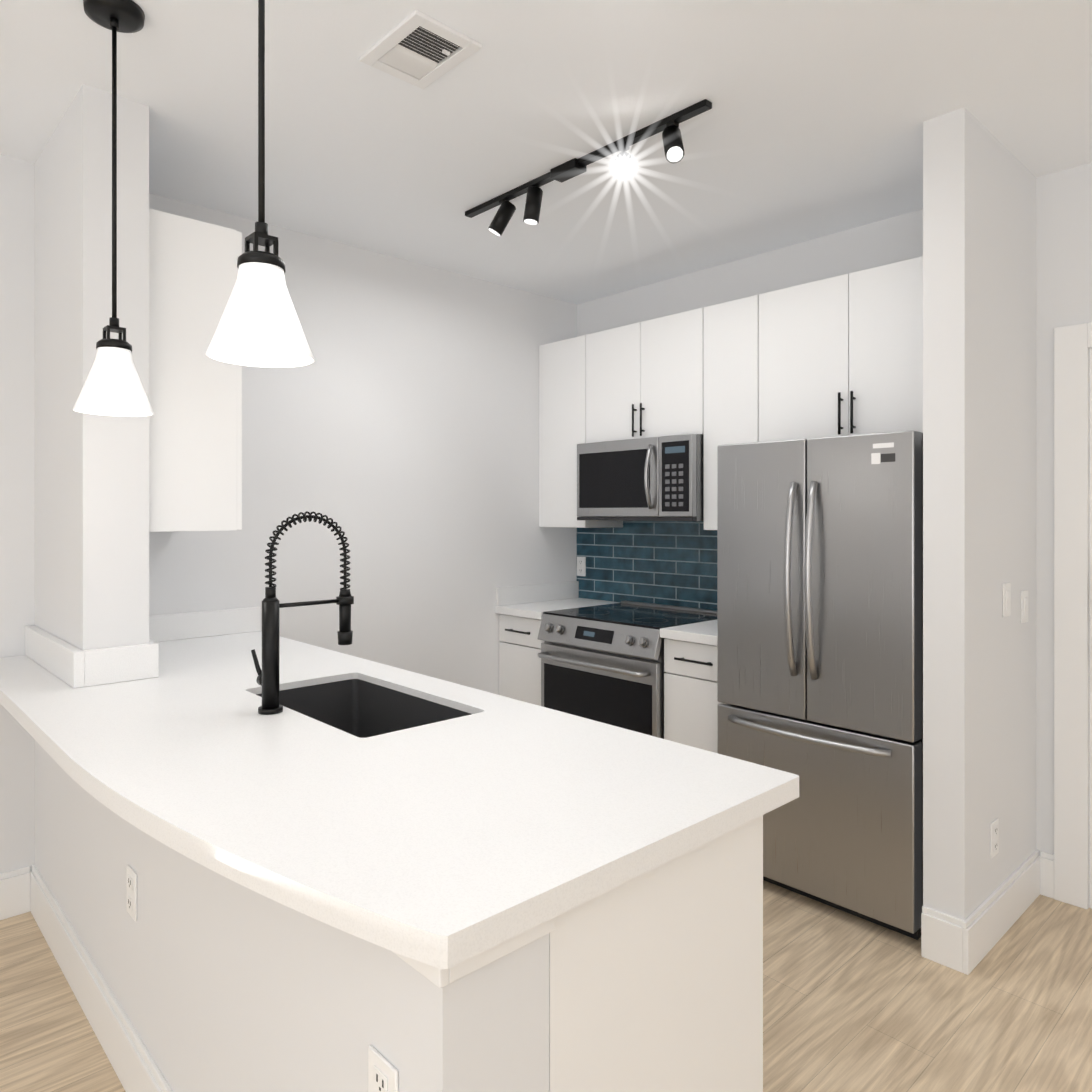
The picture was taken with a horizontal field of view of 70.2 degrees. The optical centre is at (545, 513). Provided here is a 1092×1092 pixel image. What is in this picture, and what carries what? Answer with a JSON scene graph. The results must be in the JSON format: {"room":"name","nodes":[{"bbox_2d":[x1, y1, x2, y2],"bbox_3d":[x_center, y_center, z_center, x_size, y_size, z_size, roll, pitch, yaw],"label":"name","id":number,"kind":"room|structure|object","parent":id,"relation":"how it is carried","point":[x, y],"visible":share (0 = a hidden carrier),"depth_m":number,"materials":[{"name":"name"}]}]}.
{"room":"kitchen","nodes":[
{"label":"kitchen","id":0,"kind":"room"},
{"bbox_2d":[0,154,575,872],"bbox_3d":[-2.412,0.080,2.385,6.960,2.695,0.150,0,0,-43],"label":"wall","id":1,"kind":"structure","parent":0,"point":[13,171],"depth_m":2.77,"materials":[{"name":"white paint"}]},
{"bbox_2d":[0,867,23,919],"bbox_3d":[-3.371,1.348,1.376,4.182,0.160,0.016,0,0,-43],"label":"baseboard","id":2,"kind":"structure","parent":1,"relation":"attached to","point":[11,882],"depth_m":2.75,"materials":[{"name":"white wood"}]},
{"bbox_2d":[539,335,622,527],"bbox_3d":[0.199,-0.447,4.462,0.308,1.050,0.374,0,0,-43],"label":"upper cabinet","id":3,"kind":"object","parent":1,"relation":"attached to","point":[562,399],"visible":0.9,"depth_m":4.36,"materials":[{"name":"white wood"}]},
{"bbox_2d":[28,85,567,1091],"bbox_3d":[-0.922,0.080,1.950,0.181,2.695,2.520,0,0,-43],"label":"wall","id":4,"kind":"structure","parent":0,"point":[393,430],"depth_m":2.63,"materials":[{"name":"white paint"}]},
{"bbox_2d":[24,865,172,1091],"bbox_3d":[-0.979,1.348,1.865,0.020,0.160,2.506,0,0,-43],"label":"baseboard","id":5,"kind":"structure","parent":4,"relation":"attached to","point":[130,1059],"depth_m":2.14,"materials":[{"name":"white wood"}]},
{"bbox_2d":[127,865,136,920],"bbox_3d":[-1.026,0.938,1.922,0.008,0.116,0.072,0,0,-43],"label":"wall outlet","id":6,"kind":"object","parent":4,"relation":"attached to","point":[131,874],"depth_m":1.91,"materials":[{"name":"white plastic"}]},
{"bbox_2d":[25,607,259,687],"bbox_3d":[-1.307,0.455,2.810,0.852,0.104,0.731,0,0,-43],"label":"backsplash","id":7,"kind":"structure","parent":4,"relation":"attached to","point":[70,664],"depth_m":2.45,"materials":[{"name":"white stone"}]},
{"bbox_2d":[149,208,241,531],"bbox_3d":[-1.368,-0.457,2.816,0.344,1.030,0.641,0,0,-43],"label":"upper cabinet","id":8,"kind":"object","parent":4,"relation":"attached to","point":[195,443],"visible":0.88,"depth_m":2.56,"materials":[{"name":"white"}]},
{"bbox_2d":[368,1045,397,1091],"bbox_3d":[-0.224,0.803,1.063,0.008,0.116,0.072,0,0,-43],"label":"wall outlet","id":9,"kind":"object","parent":4,"relation":"attached to","point":[383,1073],"depth_m":1.06,"materials":[{"name":"white plastic"}]},
{"bbox_2d":[392,917,554,987],"bbox_3d":[-0.681,0.565,1.682,0.196,0.030,1.828,0,0,-43],"label":"trim","id":10,"kind":"structure","parent":4,"relation":"attached to","point":[439,978],"depth_m":0.99,"materials":[{"name":"white"}]},
{"bbox_2d":[0,880,1091,1091],"bbox_3d":[0.123,1.478,-0.344,7.400,0.100,7.700,0,0,-43],"label":"floor","id":11,"kind":"structure","parent":0,"point":[852,1003],"depth_m":2.23,"materials":[{"name":"brown wood"}]},
{"bbox_2d":[499,614,544,705],"bbox_3d":[0.077,0.988,4.349,0.640,0.879,0.371,0,0,-43],"label":"base cabinet","id":12,"kind":"object","parent":11,"relation":"on","point":[519,662],"visible":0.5,"depth_m":4.15,"materials":[{"name":"white wood"}]},
{"bbox_2d":[495,581,716,645],"bbox_3d":[0.468,0.478,3.935,0.635,0.140,1.509,0,0,-43],"label":"countertop","id":13,"kind":"structure","parent":12,"relation":"on","point":[535,601],"depth_m":4.29,"materials":[{"name":"white stone"}]},
{"bbox_2d":[537,600,716,738],"bbox_3d":[0.440,0.960,3.903,0.715,0.935,0.766,0,0,-43],"label":"range","id":14,"kind":"object","parent":11,"relation":"on","point":[603,663],"visible":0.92,"depth_m":3.69,"materials":[{"name":"silver metal"}]},
{"bbox_2d":[549,815,762,1091],"bbox_3d":[0.082,0.988,1.416,0.554,0.880,0.369,0,0,-43],"label":"base cabinet","id":15,"kind":"object","parent":11,"relation":"on","point":[656,979],"visible":0.06,"depth_m":1.26,"materials":[{"name":"white wood"}]},
{"bbox_2d":[0,631,798,968],"bbox_3d":[-0.744,0.528,2.093,1.009,0.040,2.548,0,0,-43],"label":"countertop","id":16,"kind":"structure","parent":15,"relation":"on","point":[492,819],"depth_m":1.43,"materials":[{"name":"white stone"}]},
{"bbox_2d":[251,511,353,714],"bbox_3d":[-0.648,0.250,2.076,0.264,0.513,0.113,0,0,-43],"label":"faucet","id":17,"kind":"object","parent":16,"relation":"on","point":[267,680],"visible":1,"depth_m":1.99,"materials":[{"name":"black metal"}]},
{"bbox_2d":[256,679,470,737],"bbox_3d":[-0.512,0.650,2.121,0.394,0.242,0.702,0,0,-43],"label":"sink basin","id":18,"kind":"object","parent":16,"relation":"in","point":[360,708],"visible":0.04,"depth_m":2.40,"materials":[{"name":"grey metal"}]},
{"bbox_2d":[664,638,721,752],"bbox_3d":[0.855,0.988,3.516,0.640,0.879,0.355,0,0,-43],"label":"base cabinet","id":19,"kind":"object","parent":11,"relation":"on","point":[691,702],"visible":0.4,"depth_m":3.34,"materials":[{"name":"white wood"}]},
{"bbox_2d":[717,430,922,939],"bbox_3d":[1.175,0.578,3.031,0.786,1.700,0.762,0,0,-43],"label":"refrigerator","id":20,"kind":"object","parent":11,"relation":"on","point":[820,616],"visible":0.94,"depth_m":2.73,"materials":[{"name":"silver metal"}]},
{"bbox_2d":[0,0,1091,303],"bbox_3d":[0.123,-1.317,-0.345,7.400,0.100,7.700,0,0,-43],"label":"ceiling","id":21,"kind":"structure","parent":0,"point":[808,126],"depth_m":2.45,"materials":[{"name":"white paint"}]},
{"bbox_2d":[73,0,153,416],"bbox_3d":[-1.082,-0.760,1.948,0.179,1.012,0.179,0,0,-43],"label":"pendant light","id":22,"kind":"object","parent":21,"relation":"hanging from","point":[112,386],"visible":1,"depth_m":1.93,"materials":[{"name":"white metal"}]},
{"bbox_2d":[206,0,314,367],"bbox_3d":[-0.498,-0.769,1.361,0.179,0.994,0.179,0,0,-43],"label":"pendant light","id":23,"kind":"object","parent":21,"relation":"hanging from","point":[259,324],"visible":1,"depth_m":1.33,"materials":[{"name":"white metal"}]},
{"bbox_2d":[359,10,481,88],"bbox_3d":[-0.345,-1.259,2.126,0.212,0.016,0.280,0,0,-43],"label":"ceiling vent","id":24,"kind":"object","parent":21,"relation":"in","point":[417,48],"visible":1,"depth_m":2.11,"materials":[{"name":"white plastic"}]},
{"bbox_2d":[465,99,711,235],"bbox_3d":[0.079,-1.188,2.820,0.123,0.157,1.214,0,0,-43],"label":"track light","id":25,"kind":"object","parent":21,"relation":"attached to","point":[668,126],"visible":1,"depth_m":2.75,"materials":[{"name":"black metal"}]},
{"bbox_2d":[576,163,1091,855],"bbox_3d":[2.736,0.080,2.095,0.150,2.695,7.600,0,0,-43],"label":"wall","id":26,"kind":"structure","parent":0,"point":[1065,195],"depth_m":2.92,"materials":[{"name":"white paint"}]},
{"bbox_2d":[577,557,585,575],"bbox_3d":[0.211,0.318,4.670,0.008,0.116,0.072,0,0,-43],"label":"wall outlet","id":27,"kind":"object","parent":26,"relation":"attached to","point":[581,561],"depth_m":4.66,"materials":[{"name":"white plastic"}]},
{"bbox_2d":[586,308,703,442],"bbox_3d":[0.578,-0.673,4.033,0.339,0.598,0.766,0,0,-43],"label":"upper cabinet","id":28,"kind":"object","parent":26,"relation":"attached to","point":[644,379],"visible":0.81,"depth_m":3.90,"materials":[{"name":"white wood"}]},
{"bbox_2d":[577,434,703,520],"bbox_3d":[0.541,-0.168,3.997,0.443,0.408,0.756,0,0,-43],"label":"microwave","id":29,"kind":"object","parent":28,"relation":"attached to","point":[660,478],"visible":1,"depth_m":3.83,"materials":[{"name":"silver metal"}]},
{"bbox_2d":[577,521,716,609],"bbox_3d":[0.709,0.268,4.149,0.008,0.600,1.529,0,0,-43],"label":"tile backsplash","id":30,"kind":"structure","parent":26,"relation":"attached to","point":[673,563],"depth_m":4.28,"materials":[{"name":"blue tile"}]},
{"bbox_2d":[704,295,758,529],"bbox_3d":[0.952,-0.447,3.656,0.308,1.050,0.292,0,0,-43],"label":"upper cabinet","id":31,"kind":"object","parent":26,"relation":"attached to","point":[731,372],"visible":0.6,"depth_m":3.56,"materials":[{"name":"white wood"}]},
{"bbox_2d":[759,256,922,441],"bbox_3d":[1.323,-0.637,3.235,0.339,0.670,0.826,0,0,-43],"label":"upper cabinet","id":32,"kind":"object","parent":26,"relation":"attached to","point":[841,355],"visible":0.69,"depth_m":3.15,"materials":[{"name":"white wood"}]},
{"bbox_2d":[1054,322,1091,908],"bbox_3d":[2.322,0.370,2.523,0.170,2.115,1.120,0,0,-43],"label":"door frame","id":33,"kind":"structure","parent":26,"relation":"attached to","point":[1072,616],"depth_m":2.83,"materials":[{"name":"white wood"}]},
{"bbox_2d":[916,107,1039,920],"bbox_3d":[1.532,0.080,2.720,0.736,2.695,0.125,0,0,-43],"label":"wall","id":34,"kind":"structure","parent":0,"point":[978,222],"depth_m":2.51,"materials":[{"name":"white paint"}]},
{"bbox_2d":[990,818,998,858],"bbox_3d":[1.503,1.088,2.602,0.072,0.116,0.008,0,0,-43],"label":"wall outlet","id":35,"kind":"object","parent":34,"relation":"attached to","point":[994,826],"depth_m":2.59,"materials":[{"name":"white plastic"}]},
{"bbox_2d":[952,850,1051,974],"bbox_3d":[1.581,1.348,2.664,0.762,0.160,0.028,0,0,-43],"label":"baseboard","id":36,"kind":"structure","parent":34,"relation":"attached to","point":[968,944],"depth_m":2.60,"materials":[{"name":"white wood"}]},
{"bbox_2d":[1003,582,1010,616],"bbox_3d":[1.595,0.298,2.687,0.072,0.116,0.010,0,0,-43],"label":"switch plate","id":37,"kind":"object","parent":34,"relation":"attached to","point":[1007,601],"depth_m":2.68,"materials":[{"name":"white plastic"}]},
{"bbox_2d":[1021,590,1027,622],"bbox_3d":[1.741,0.338,2.823,0.072,0.116,0.010,0,0,-43],"label":"switch plate","id":38,"kind":"object","parent":34,"relation":"attached to","point":[1024,594],"depth_m":2.81,"materials":[{"name":"white plastic"}]}
]}

